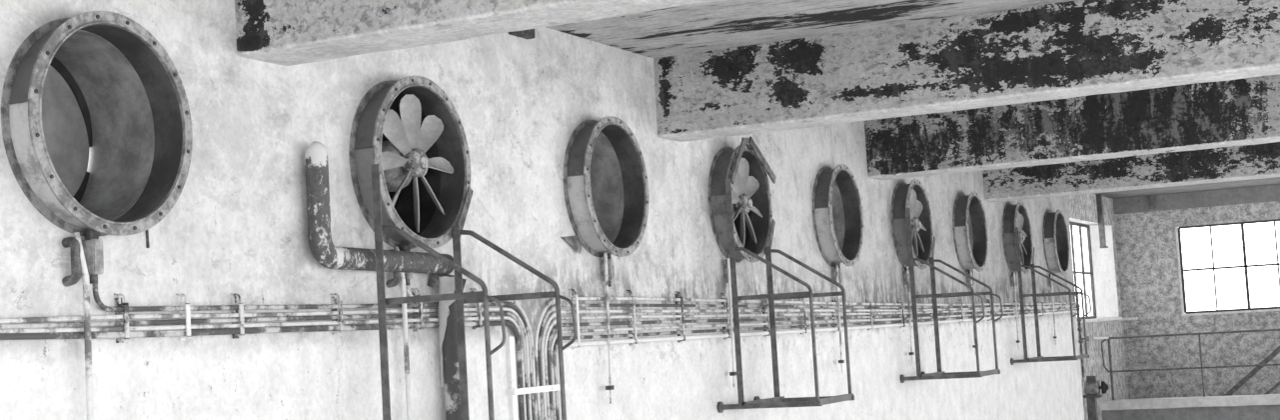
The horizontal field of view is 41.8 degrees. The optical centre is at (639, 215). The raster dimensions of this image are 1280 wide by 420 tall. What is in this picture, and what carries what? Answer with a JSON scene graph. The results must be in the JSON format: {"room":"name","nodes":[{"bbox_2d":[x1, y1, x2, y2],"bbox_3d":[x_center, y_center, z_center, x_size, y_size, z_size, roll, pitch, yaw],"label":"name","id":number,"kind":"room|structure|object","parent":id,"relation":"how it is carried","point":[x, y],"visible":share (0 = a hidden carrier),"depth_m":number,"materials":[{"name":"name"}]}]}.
{"room":"abandoned factory hall","nodes":[
{"label":"abandoned factory hall","id":0,"kind":"room"},
{"bbox_2d":[0,0,1084,419],"bbox_3d":[-0.478,0.969,11.880,0.420,4.460,33.000,-5,-5,26],"label":"wall","id":1,"kind":"structure","parent":0,"point":[238,222],"depth_m":10.57,"materials":[{"name":"paint"}]},
{"bbox_2d":[61,231,93,419],"bbox_3d":[-2.392,1.520,7.233,0.093,2.904,0.086,-5,-5,26],"label":"conduit","id":2,"kind":"object","parent":1,"relation":"attached to","point":[79,268],"visible":1,"depth_m":7.30,"materials":[{"name":"metal"}]},
{"bbox_2d":[80,229,103,283],"bbox_3d":[-2.428,0.181,7.416,0.085,0.239,0.069,-5,-5,26],"label":"switch box","id":3,"kind":"object","parent":1,"relation":"attached to","point":[92,245],"visible":0.87,"depth_m":7.39,"materials":[{"name":"metal"}]},
{"bbox_2d":[0,10,192,235],"bbox_3d":[-2.595,-0.385,7.567,0.619,1.000,1.000,-5,-5,26],"label":"ventilation duct","id":4,"kind":"object","parent":1,"relation":"attached to","point":[96,122],"visible":0.95,"depth_m":7.82,"materials":[{"name":"metal"}]},
{"bbox_2d":[113,292,129,342],"bbox_3d":[-2.341,0.462,7.578,0.055,0.225,0.042,-5,-5,26],"label":"clip","id":5,"kind":"object","parent":1,"relation":"attached to","point":[118,301],"visible":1,"depth_m":7.57,"materials":[{"name":"metal"}]},
{"bbox_2d":[144,228,149,247],"bbox_3d":[-2.293,0.098,7.797,0.014,0.105,0.013,-5,-5,26],"label":"spike","id":6,"kind":"object","parent":1,"relation":"attached to","point":[146,231],"visible":0.64,"depth_m":7.79,"materials":[{"name":"metal"}]},
{"bbox_2d":[175,292,190,340],"bbox_3d":[-2.162,0.478,7.946,0.055,0.225,0.042,-5,-5,26],"label":"clip","id":7,"kind":"object","parent":1,"relation":"attached to","point":[180,300],"visible":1,"depth_m":7.94,"materials":[{"name":"metal"}]},
{"bbox_2d":[229,292,244,338],"bbox_3d":[-1.991,0.494,8.297,0.055,0.225,0.042,-5,-5,26],"label":"clip","id":8,"kind":"object","parent":1,"relation":"attached to","point":[234,300],"visible":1,"depth_m":8.29,"materials":[{"name":"metal"}]},
{"bbox_2d":[0,319,524,419],"bbox_3d":[-2.011,1.764,7.993,0.031,2.484,5.940,-5,-5,26],"label":"conduit","id":9,"kind":"object","parent":1,"relation":"attached to","point":[253,330],"visible":0.94,"depth_m":8.38,"materials":[{"name":"grey metal"}]},
{"bbox_2d":[0,315,526,419],"bbox_3d":[-2.005,1.760,8.007,0.022,2.492,5.971,-5,-5,26],"label":"conduit","id":10,"kind":"object","parent":1,"relation":"attached to","point":[309,323],"visible":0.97,"depth_m":8.33,"materials":[{"name":"grey metal"}]},
{"bbox_2d":[0,311,529,419],"bbox_3d":[-1.998,1.748,8.024,0.022,2.519,6.006,-5,-5,26],"label":"conduit","id":11,"kind":"object","parent":1,"relation":"attached to","point":[334,317],"visible":0.96,"depth_m":8.34,"materials":[{"name":"grey metal"}]},
{"bbox_2d":[0,306,532,419],"bbox_3d":[-1.991,1.735,8.041,0.022,2.547,6.041,-5,-5,26],"label":"conduit","id":12,"kind":"object","parent":1,"relation":"attached to","point":[313,313],"visible":0.95,"depth_m":8.34,"materials":[{"name":"grey metal"}]},
{"bbox_2d":[91,282,534,419],"bbox_3d":[-1.498,1.703,9.048,0.040,2.702,3.874,-5,-5,26],"label":"conduit","id":13,"kind":"object","parent":1,"relation":"attached to","point":[98,301],"visible":0.96,"depth_m":8.66,"materials":[{"name":"grey metal"}]},
{"bbox_2d":[329,292,343,334],"bbox_3d":[-1.632,0.528,9.033,0.055,0.225,0.042,-5,-5,26],"label":"clip","id":14,"kind":"object","parent":1,"relation":"attached to","point":[333,299],"visible":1,"depth_m":9.02,"materials":[{"name":"metal"}]},
{"bbox_2d":[304,140,466,292],"bbox_3d":[-1.418,0.041,9.399,0.199,0.828,1.331,-5,-5,26],"label":"drain pipe","id":15,"kind":"object","parent":1,"relation":"attached to","point":[322,247],"visible":0.98,"depth_m":8.86,"materials":[{"name":"metal"}]},
{"bbox_2d":[385,245,411,419],"bbox_3d":[-1.315,1.620,9.443,0.093,2.904,0.086,-5,-5,26],"label":"conduit","id":16,"kind":"object","parent":1,"relation":"attached to","point":[398,276],"visible":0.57,"depth_m":9.51,"materials":[{"name":"metal"}]},
{"bbox_2d":[399,243,414,285],"bbox_3d":[-1.350,0.282,9.626,0.085,0.239,0.069,-5,-5,26],"label":"switch box","id":17,"kind":"object","parent":1,"relation":"attached to","point":[406,247],"visible":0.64,"depth_m":9.60,"materials":[{"name":"metal"}]},
{"bbox_2d":[349,75,470,248],"bbox_3d":[-1.501,-0.285,9.789,0.607,1.000,1.000,-5,-5,26],"label":"wall fan","id":18,"kind":"object","parent":1,"relation":"attached to","point":[409,126],"visible":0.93,"depth_m":9.71,"materials":[{"name":"metal"}]},
{"bbox_2d":[410,287,423,331],"bbox_3d":[-1.291,0.544,9.735,0.055,0.255,0.042,-5,-5,26],"label":"clip","id":19,"kind":"object","parent":1,"relation":"attached to","point":[414,293],"visible":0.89,"depth_m":9.72,"materials":[{"name":"metal"}]},
{"bbox_2d":[430,275,455,387],"bbox_3d":[-1.139,0.686,9.911,0.149,0.659,0.120,-5,-5,26],"label":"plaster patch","id":20,"kind":"object","parent":1,"relation":"attached to","point":[447,284],"visible":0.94,"depth_m":9.88,"materials":[{"name":"grey paint"}]},
{"bbox_2d":[442,274,461,419],"bbox_3d":[-1.060,1.720,9.853,0.110,2.735,0.110,-5,-5,26],"label":"downpipe","id":21,"kind":"object","parent":1,"relation":"attached to","point":[450,343],"visible":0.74,"depth_m":9.87,"materials":[{"name":"grey metal"}]},
{"bbox_2d":[405,285,537,419],"bbox_3d":[-0.965,1.705,10.169,0.023,2.801,1.463,-5,-5,26],"label":"conduit","id":22,"kind":"object","parent":1,"relation":"attached to","point":[409,293],"visible":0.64,"depth_m":10.85,"materials":[{"name":"grey metal"}]},
{"bbox_2d":[371,163,577,419],"bbox_3d":[-0.937,0.546,9.419,0.962,1.664,1.026,-5,-5,26],"label":"metal frame","id":23,"kind":"structure","parent":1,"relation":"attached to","point":[461,298],"depth_m":9.13,"materials":[{"name":"paint"}]},
{"bbox_2d":[470,287,482,328],"bbox_3d":[-1.006,0.571,10.319,0.055,0.255,0.042,-5,-5,26],"label":"clip","id":24,"kind":"object","parent":1,"relation":"attached to","point":[474,289],"visible":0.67,"depth_m":10.31,"materials":[{"name":"metal"}]},
{"bbox_2d":[505,335,518,419],"bbox_3d":[-0.762,1.945,10.588,0.030,2.360,0.060,-5,-5,26],"label":"cable cover","id":25,"kind":"object","parent":1,"relation":"attached to","point":[510,341],"visible":0.8,"depth_m":10.64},
{"bbox_2d":[508,28,535,38],"bbox_3d":[-0.806,-1.219,11.126,0.110,0.065,0.260,-5,-5,26],"label":"brick","id":26,"kind":"object","parent":1,"relation":"attached to","point":[527,34],"visible":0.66,"depth_m":11.12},
{"bbox_2d":[506,382,567,395],"bbox_3d":[-0.666,1.129,10.906,0.062,0.040,0.700,-5,-5,26],"label":"strap","id":27,"kind":"object","parent":1,"relation":"attached to","point":[519,391],"visible":0.86,"depth_m":10.81,"materials":[{"name":"white metal"}]},
{"bbox_2d":[560,234,581,253],"bbox_3d":[-0.465,0.200,11.530,0.035,0.140,0.280,-5,-5,26],"label":"flake","id":28,"kind":"object","parent":1,"relation":"attached to","point":[574,241],"visible":1,"depth_m":11.57,"materials":[{"name":"grey paint"}]},
{"bbox_2d":[568,288,580,349],"bbox_3d":[-0.446,0.704,11.453,0.055,0.416,0.042,-5,-5,26],"label":"clip","id":29,"kind":"object","parent":1,"relation":"attached to","point":[571,293],"visible":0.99,"depth_m":11.44,"materials":[{"name":"metal"}]},
{"bbox_2d":[563,115,649,256],"bbox_3d":[-0.418,-0.183,12.016,0.603,1.000,1.000,-5,-5,26],"label":"ventilation duct","id":30,"kind":"object","parent":1,"relation":"attached to","point":[606,184],"visible":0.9,"depth_m":12.18,"materials":[{"name":"metal"}]},
{"bbox_2d":[599,252,614,286],"bbox_3d":[-0.234,0.386,11.916,0.085,0.239,0.069,-5,-5,26],"label":"switch box","id":31,"kind":"object","parent":1,"relation":"attached to","point":[611,268],"visible":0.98,"depth_m":11.89,"materials":[{"name":"metal"}]},
{"bbox_2d":[603,251,614,402],"bbox_3d":[-0.231,0.788,11.800,0.043,1.060,0.068,-5,-5,26],"label":"conduit","id":32,"kind":"object","parent":1,"relation":"attached to","point":[610,387],"visible":1,"depth_m":11.81,"materials":[{"name":"metal"}]},
{"bbox_2d":[625,289,637,345],"bbox_3d":[-0.060,0.743,12.243,0.055,0.410,0.042,-5,-5,26],"label":"clip","id":33,"kind":"object","parent":1,"relation":"attached to","point":[629,292],"visible":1,"depth_m":12.23,"materials":[{"name":"metal"}]},
{"bbox_2d":[674,290,685,342],"bbox_3d":[0.312,0.783,13.006,0.055,0.398,0.042,-5,-5,26],"label":"clip","id":34,"kind":"object","parent":1,"relation":"attached to","point":[677,295],"visible":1,"depth_m":13.00,"materials":[{"name":"metal"}]},
{"bbox_2d":[720,292,730,339],"bbox_3d":[0.707,0.826,13.814,0.055,0.386,0.042,-5,-5,26],"label":"clip","id":35,"kind":"object","parent":1,"relation":"attached to","point":[721,296],"visible":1,"depth_m":13.80,"materials":[{"name":"metal"}]},
{"bbox_2d":[723,258,731,282],"bbox_3d":[0.742,0.477,13.919,0.085,0.239,0.069,-5,-5,26],"label":"switch box","id":36,"kind":"object","parent":1,"relation":"attached to","point":[725,276],"visible":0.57,"depth_m":13.90,"materials":[{"name":"metal"}]},
{"bbox_2d":[727,257,736,386],"bbox_3d":[0.745,0.879,13.803,0.043,1.060,0.068,-5,-5,26],"label":"conduit","id":37,"kind":"object","parent":36,"relation":"attached to","point":[732,373],"visible":0.91,"depth_m":13.81,"materials":[{"name":"metal"}]},
{"bbox_2d":[707,143,772,262],"bbox_3d":[0.669,-0.082,14.241,0.607,1.000,1.000,-5,-5,26],"label":"wall fan","id":38,"kind":"object","parent":1,"relation":"attached to","point":[750,189],"visible":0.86,"depth_m":14.11,"materials":[{"name":"metal"}]},
{"bbox_2d":[761,293,770,336],"bbox_3d":[1.101,0.869,14.622,0.055,0.374,0.042,-5,-5,26],"label":"clip","id":39,"kind":"object","parent":1,"relation":"attached to","point":[761,294],"visible":0.37,"depth_m":14.61,"materials":[{"name":"metal"}]},
{"bbox_2d":[716,135,854,412],"bbox_3d":[1.185,0.448,13.923,0.880,2.274,1.052,-5,-5,26],"label":"metal frame","id":40,"kind":"structure","parent":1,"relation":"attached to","point":[778,401],"depth_m":13.60,"materials":[{"name":"paint"}]},
{"bbox_2d":[798,297,806,334],"bbox_3d":[1.495,0.911,15.430,0.055,0.362,0.042,-5,-5,26],"label":"clip","id":41,"kind":"object","parent":1,"relation":"attached to","point":[799,299],"visible":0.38,"depth_m":15.42,"materials":[{"name":"metal"}]},
{"bbox_2d":[830,295,839,331],"bbox_3d":[1.890,0.954,16.238,0.055,0.350,0.042,-5,-5,26],"label":"clip","id":42,"kind":"object","parent":1,"relation":"attached to","point":[832,298],"visible":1,"depth_m":16.23,"materials":[{"name":"metal"}]},
{"bbox_2d":[831,263,842,283],"bbox_3d":[1.920,0.587,16.335,0.085,0.239,0.069,-5,-5,26],"label":"switch box","id":43,"kind":"object","parent":1,"relation":"attached to","point":[833,271],"visible":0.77,"depth_m":16.31,"materials":[{"name":"metal"}]},
{"bbox_2d":[812,163,863,266],"bbox_3d":[1.753,0.019,16.468,0.603,1.000,1.000,-5,-5,26],"label":"ventilation duct","id":44,"kind":"object","parent":1,"relation":"attached to","point":[837,216],"visible":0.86,"depth_m":16.52,"materials":[{"name":"metal"}]},
{"bbox_2d":[835,262,844,372],"bbox_3d":[1.923,0.989,16.219,0.043,1.060,0.068,-5,-5,26],"label":"conduit","id":45,"kind":"object","parent":44,"relation":"hanging from","point":[840,361],"visible":0.86,"depth_m":16.22,"materials":[{"name":"metal"}]},
{"bbox_2d":[865,296,873,329],"bbox_3d":[2.350,1.004,17.180,0.055,0.337,0.042,-5,-5,26],"label":"clip","id":46,"kind":"object","parent":1,"relation":"attached to","point":[866,299],"visible":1,"depth_m":17.17,"materials":[{"name":"metal"}]},
{"bbox_2d":[897,297,905,327],"bbox_3d":[2.832,1.056,18.168,0.055,0.322,0.042,-5,-5,26],"label":"clip","id":47,"kind":"object","parent":1,"relation":"attached to","point":[898,300],"visible":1,"depth_m":18.15,"materials":[{"name":"metal"}]},
{"bbox_2d":[902,266,910,287],"bbox_3d":[2.936,0.681,18.418,0.085,0.239,0.069,-5,-5,26],"label":"switch box","id":48,"kind":"object","parent":1,"relation":"attached to","point":[904,271],"visible":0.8,"depth_m":18.39,"materials":[{"name":"metal"}]},
{"bbox_2d":[906,265,914,363],"bbox_3d":[2.939,1.084,18.303,0.043,1.060,0.068,-5,-5,26],"label":"conduit","id":49,"kind":"object","parent":48,"relation":"attached to","point":[911,353],"visible":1,"depth_m":18.31,"materials":[{"name":"metal"}]},
{"bbox_2d":[891,178,933,268],"bbox_3d":[2.840,0.120,18.694,0.607,1.000,1.000,-5,-5,26],"label":"wall fan","id":50,"kind":"object","parent":1,"relation":"attached to","point":[913,196],"visible":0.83,"depth_m":18.53,"materials":[{"name":"metal"}]},
{"bbox_2d":[899,207,1003,382],"bbox_3d":[3.398,0.846,18.331,0.962,1.874,1.026,-5,-5,26],"label":"cage","id":51,"kind":"object","parent":1,"relation":"attached to","point":[939,374],"visible":1,"depth_m":18.03,"materials":[{"name":"paint"}]},
{"bbox_2d":[957,298,963,322],"bbox_3d":[3.883,1.155,20.323,0.055,0.295,0.042,-5,-5,26],"label":"clip","id":52,"kind":"object","parent":1,"relation":"attached to","point":[958,302],"visible":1,"depth_m":20.31,"materials":[{"name":"metal"}]},
{"bbox_2d":[952,190,988,271],"bbox_3d":[3.923,0.221,20.921,0.603,1.000,1.000,-5,-5,26],"label":"ventilation duct","id":53,"kind":"object","parent":1,"relation":"attached to","point":[969,226],"visible":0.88,"depth_m":20.72,"materials":[{"name":"metal"}]},
{"bbox_2d":[969,268,976,354],"bbox_3d":[4.108,1.193,20.701,0.043,1.060,0.068,-5,-5,26],"label":"conduit","id":54,"kind":"object","parent":53,"relation":"hanging from","point":[973,346],"visible":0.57,"depth_m":20.70,"materials":[{"name":"metal"}]},
{"bbox_2d":[966,269,975,287],"bbox_3d":[4.105,0.790,20.816,0.085,0.239,0.069,-5,-5,26],"label":"switch box","id":55,"kind":"object","parent":1,"relation":"attached to","point":[968,273],"visible":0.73,"depth_m":20.79,"materials":[{"name":"metal"}]},
{"bbox_2d":[986,298,992,320],"bbox_3d":[4.496,1.212,21.581,0.055,0.280,0.042,-5,-5,26],"label":"clip","id":56,"kind":"object","parent":1,"relation":"attached to","point":[986,299],"visible":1,"depth_m":21.57,"materials":[{"name":"metal"}]},
{"bbox_2d":[1010,271,1017,288],"bbox_3d":[5.095,0.883,22.846,0.085,0.239,0.069,-5,-5,26],"label":"switch box","id":57,"kind":"object","parent":1,"relation":"attached to","point":[1011,275],"visible":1,"depth_m":22.83,"materials":[{"name":"metal"}]},
{"bbox_2d":[1013,270,1020,349],"bbox_3d":[5.097,1.285,22.730,0.043,1.060,0.068,-5,-5,26],"label":"conduit","id":58,"kind":"object","parent":57,"relation":"attached to","point":[1017,340],"visible":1,"depth_m":22.74,"materials":[{"name":"metal"}]},
{"bbox_2d":[1002,200,1032,273],"bbox_3d":[5.010,0.322,23.146,0.607,1.000,1.000,-5,-5,26],"label":"wall fan","id":59,"kind":"object","parent":1,"relation":"attached to","point":[1013,216],"visible":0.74,"depth_m":22.91,"materials":[{"name":"metal"}]},
{"bbox_2d":[1010,226,1091,364],"bbox_3d":[5.569,1.068,22.782,0.962,1.834,1.026,-5,-5,26],"label":"cage","id":60,"kind":"object","parent":1,"relation":"attached to","point":[1039,358],"visible":1,"depth_m":22.47,"materials":[{"name":"paint"}]},
{"bbox_2d":[1047,273,1054,287],"bbox_3d":[6.115,0.978,24.939,0.085,0.239,0.069,-5,-5,26],"label":"switch box","id":61,"kind":"object","parent":1,"relation":"attached to","point":[1048,280],"visible":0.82,"depth_m":24.92,"materials":[{"name":"metal"}]},
{"bbox_2d":[1050,273,1057,344],"bbox_3d":[6.117,1.380,24.823,0.043,1.060,0.068,-5,-5,26],"label":"conduit","id":62,"kind":"object","parent":61,"relation":"attached to","point":[1054,336],"visible":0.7,"depth_m":24.83,"materials":[{"name":"metal"}]},
{"bbox_2d":[1043,208,1069,274],"bbox_3d":[6.094,0.423,25.373,0.603,1.000,1.000,-5,-5,26],"label":"ventilation duct","id":63,"kind":"object","parent":1,"relation":"attached to","point":[1055,234],"visible":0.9,"depth_m":25.09,"materials":[{"name":"metal"}]},
{"bbox_2d":[1076,293,1089,376],"bbox_3d":[6.977,1.877,26.376,0.164,1.320,0.067,-5,-5,26],"label":"pipe","id":64,"kind":"object","parent":1,"relation":"attached to","point":[1080,341],"visible":0.89,"depth_m":26.38,"materials":[{"name":"metal"}]},
{"bbox_2d":[546,0,1279,198],"bbox_3d":[5.444,-1.664,12.509,12.500,0.200,39.700,-5,-5,26],"label":"ceiling","id":65,"kind":"structure","parent":0,"point":[700,27],"depth_m":11.77,"materials":[{"name":"paint"}]},
{"bbox_2d":[234,0,724,65],"bbox_3d":[2.961,-1.564,6.315,11.000,0.628,0.408,-5,-5,26],"label":"ceiling beam","id":66,"kind":"structure","parent":65,"relation":"attached to","point":[280,32],"depth_m":8.19,"materials":[{"name":"paint"}]},
{"bbox_2d":[653,0,1279,141],"bbox_3d":[5.144,-1.361,10.793,11.000,0.628,0.408,-5,-5,26],"label":"ceiling beam","id":67,"kind":"structure","parent":65,"relation":"attached to","point":[1078,48],"depth_m":11.95,"materials":[{"name":"paint"}]},
{"bbox_2d":[864,73,1279,179],"bbox_3d":[7.399,-1.151,15.418,11.000,0.628,0.408,-5,-5,26],"label":"ceiling beam","id":68,"kind":"structure","parent":65,"relation":"attached to","point":[1245,111],"depth_m":16.68,"materials":[{"name":"paint"}]},
{"bbox_2d":[1096,193,1108,247],"bbox_3d":[8.484,0.100,30.777,0.120,0.990,0.180,-5,-5,26],"label":"post","id":69,"kind":"object","parent":65,"relation":"hanging from","point":[1099,201],"visible":1,"depth_m":30.73,"materials":[{"name":"paint"}]},
{"bbox_2d":[982,141,1279,201],"bbox_3d":[9.518,-0.953,19.765,11.000,0.628,0.408,-5,-5,26],"label":"ceiling beam","id":70,"kind":"structure","parent":65,"relation":"attached to","point":[1258,161],"depth_m":21.13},
{"bbox_2d":[1067,192,1128,419],"bbox_3d":[7.754,1.793,29.541,0.400,4.460,6.000,-5,-5,26],"label":"wall","id":71,"kind":"structure","parent":0,"point":[1082,208],"depth_m":30.34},
{"bbox_2d":[1069,221,1122,322],"bbox_3d":[7.911,0.993,29.841,0.345,1.800,4.830,-5,-5,26],"label":"window","id":72,"kind":"structure","parent":71,"relation":"in","point":[1093,318],"depth_m":30.51,"materials":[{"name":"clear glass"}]},
{"bbox_2d":[1081,224,1119,317],"bbox_3d":[8.670,1.056,31.572,0.404,1.740,0.890,-5,-5,26],"label":"window reveal","id":73,"kind":"structure","parent":71,"relation":"in","point":[1106,301],"depth_m":31.47,"materials":[{"name":"white paint"}]},
{"bbox_2d":[1093,336,1109,339],"bbox_3d":[8.111,2.155,29.518,0.361,0.049,0.044,-1,-5,-30],"label":"handrail","id":74,"kind":"object","parent":71,"relation":"attached to","point":[1094,338],"visible":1,"depth_m":29.48,"materials":[{"name":"grey metal"}]},
{"bbox_2d":[1081,200,1279,398],"bbox_3d":[14.259,1.449,29.921,12.300,4.460,0.350,-5,-5,26],"label":"wall","id":75,"kind":"structure","parent":0,"point":[1145,241],"depth_m":31.71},
{"bbox_2d":[1121,316,1138,320],"bbox_3d":[9.347,1.968,32.008,0.290,0.050,0.160,-5,-5,26],"label":"wall shelf","id":76,"kind":"object","parent":75,"relation":"attached to","point":[1129,318],"visible":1,"depth_m":31.93,"materials":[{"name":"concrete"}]},
{"bbox_2d":[1148,194,1155,208],"bbox_3d":[9.736,-0.255,31.914,0.100,0.260,0.070,-5,-5,26],"label":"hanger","id":77,"kind":"object","parent":75,"relation":"attached to","point":[1150,197],"visible":1,"depth_m":31.88,"materials":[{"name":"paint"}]},
{"bbox_2d":[1112,184,1279,213],"bbox_3d":[14.214,-0.645,29.826,11.350,0.300,0.070,-5,-5,26],"label":"trim","id":78,"kind":"structure","parent":75,"relation":"attached to","point":[1270,193],"depth_m":31.56,"materials":[{"name":"grey paint"}]},
{"bbox_2d":[1175,218,1279,315],"bbox_3d":[11.805,0.918,31.114,3.450,1.690,0.360,-5,-5,26],"label":"window","id":79,"kind":"structure","parent":75,"relation":"in","point":[1181,270],"depth_m":31.45,"materials":[{"name":"clear glass"}]},
{"bbox_3d":[5.709,2.976,12.168,12.500,0.200,39.700,-5,-5,26],"label":"floor","id":80,"kind":"structure","parent":0,"visible":0},
{"bbox_2d":[534,296,1076,419],"bbox_3d":[3.172,2.185,18.637,0.024,2.610,17.367,-5,-5,26],"label":"conduit","id":81,"kind":"object","parent":80,"relation":"on","point":[548,305],"visible":0.86,"depth_m":13.05,"materials":[{"name":"grey metal"}]},
{"bbox_2d":[537,302,1076,419],"bbox_3d":[3.182,2.208,18.654,0.022,2.564,17.325,-5,-5,26],"label":"conduit","id":82,"kind":"object","parent":80,"relation":"on","point":[562,305],"visible":0.89,"depth_m":12.96,"materials":[{"name":"grey metal"}]},
{"bbox_2d":[540,303,1076,419],"bbox_3d":[3.192,2.231,18.671,0.024,2.521,17.285,-5,-5,26],"label":"conduit","id":83,"kind":"object","parent":80,"relation":"on","point":[553,315],"visible":0.9,"depth_m":13.28,"materials":[{"name":"grey metal"}]},
{"bbox_2d":[543,305,1076,419],"bbox_3d":[3.203,2.254,18.688,0.022,2.477,17.243,-5,-5,26],"label":"conduit","id":84,"kind":"object","parent":80,"relation":"on","point":[874,313],"visible":0.89,"depth_m":13.15,"materials":[{"name":"grey metal"}]},
{"bbox_2d":[546,306,1076,419],"bbox_3d":[3.213,2.276,18.704,0.024,2.433,17.203,-5,-5,26],"label":"conduit","id":85,"kind":"object","parent":80,"relation":"on","point":[554,329],"visible":0.85,"depth_m":13.24,"materials":[{"name":"grey metal"}]},
{"bbox_2d":[549,307,1077,419],"bbox_3d":[3.223,2.297,18.722,0.022,2.392,17.161,-5,-5,26],"label":"conduit","id":86,"kind":"object","parent":80,"relation":"on","point":[888,319],"visible":0.89,"depth_m":13.32,"materials":[{"name":"grey metal"}]},
{"bbox_2d":[552,308,1077,419],"bbox_3d":[3.232,2.309,18.739,0.024,2.370,17.121,-5,-5,26],"label":"conduit","id":87,"kind":"object","parent":80,"relation":"on","point":[939,319],"visible":0.8,"depth_m":13.41,"materials":[{"name":"grey metal"}]},
{"bbox_2d":[556,309,1077,419],"bbox_3d":[3.241,2.315,18.755,0.034,2.361,17.085,-5,-5,26],"label":"conduit","id":88,"kind":"object","parent":80,"relation":"on","point":[725,335],"visible":0.65,"depth_m":14.04,"materials":[{"name":"grey metal"}]},
{"bbox_2d":[1082,375,1108,419],"bbox_3d":[7.619,3.298,27.980,0.460,1.250,0.250,-5,-5,26],"label":"valve","id":89,"kind":"object","parent":80,"relation":"on","point":[1092,387],"visible":0.99,"depth_m":27.95,"materials":[{"name":"grey metal"}]},
{"bbox_2d":[1102,404,1279,419],"bbox_3d":[13.858,3.301,28.334,11.350,0.585,2.700,-5,-5,26],"label":"platform","id":90,"kind":"object","parent":80,"relation":"on","point":[1249,412],"visible":0.5,"depth_m":28.87,"materials":[{"name":"grey concrete"}]},
{"bbox_2d":[1100,393,1279,409],"bbox_3d":[13.299,2.885,27.256,11.350,0.172,0.412,-5,-5,26],"label":"coping","id":91,"kind":"object","parent":90,"relation":"on","point":[1265,399],"visible":1,"depth_m":28.90,"materials":[{"name":"concrete"}]},
{"bbox_2d":[1100,327,1279,399],"bbox_3d":[10.413,2.518,28.680,4.903,1.118,0.044,-5,-5,26],"label":"guard railing","id":92,"kind":"object","parent":91,"relation":"on","point":[1260,330],"visible":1,"depth_m":29.17,"materials":[{"name":"metal"}]},
{"bbox_2d":[1221,345,1279,395],"bbox_3d":[10.943,2.435,28.959,1.834,1.613,0.234,-5,-5,26],"label":"stair handrail","id":93,"kind":"object","parent":90,"relation":"on","point":[1276,351],"visible":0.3,"depth_m":29.09,"materials":[{"name":"metal"}]},
{"bbox_2d":[1265,380,1279,393],"bbox_3d":[11.392,2.607,28.956,1.431,1.139,0.030,-5,-5,26],"label":"stair handrail","id":94,"kind":"object","parent":90,"relation":"on","point":[1278,383],"visible":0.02,"depth_m":29.11,"materials":[{"name":"metal"}]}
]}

